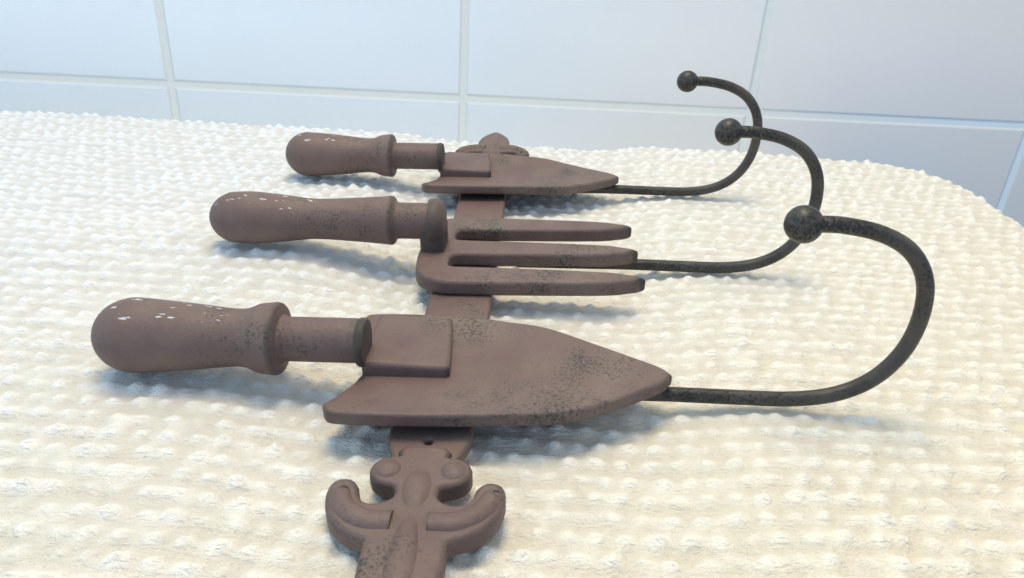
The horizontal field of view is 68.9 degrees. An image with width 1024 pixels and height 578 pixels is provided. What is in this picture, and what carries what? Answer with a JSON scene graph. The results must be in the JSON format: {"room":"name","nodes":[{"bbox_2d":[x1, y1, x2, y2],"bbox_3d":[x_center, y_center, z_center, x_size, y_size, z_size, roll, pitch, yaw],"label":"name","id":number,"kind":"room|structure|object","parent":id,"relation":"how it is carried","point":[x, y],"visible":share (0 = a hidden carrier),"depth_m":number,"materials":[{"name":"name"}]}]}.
{"room":"bathroom","nodes":[
{"label":"bathroom","id":0,"kind":"room"},
{"bbox_2d":[0,0,1023,226],"bbox_3d":[0.007,-0.398,0.391,2.600,2.400,0.022,2,27,-1],"label":"wall","id":1,"kind":"structure","parent":0,"point":[935,87],"depth_m":0.51,"materials":[{"name":"tile"}]},
{"bbox_3d":[-0.276,0.089,0.190,0.965,0.030,0.779,2,27,-1],"label":"countertop","id":2,"kind":"structure","parent":1,"relation":"attached to","visible":0},
{"bbox_2d":[0,110,1023,577],"bbox_3d":[-0.169,0.046,0.198,0.824,0.048,0.585,4,27,1],"label":"towel","id":3,"kind":"object","parent":2,"relation":"on","point":[106,471],"visible":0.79,"depth_m":0.21,"materials":[{"name":"fabric"}]},
{"bbox_2d":[91,70,934,577],"bbox_3d":[0.000,-0.035,0.270,0.221,0.063,0.341,4,27,1],"label":"hook rack","id":4,"kind":"object","parent":3,"relation":"on","point":[446,372],"visible":1,"depth_m":0.20,"materials":[{"name":"brown metal"}]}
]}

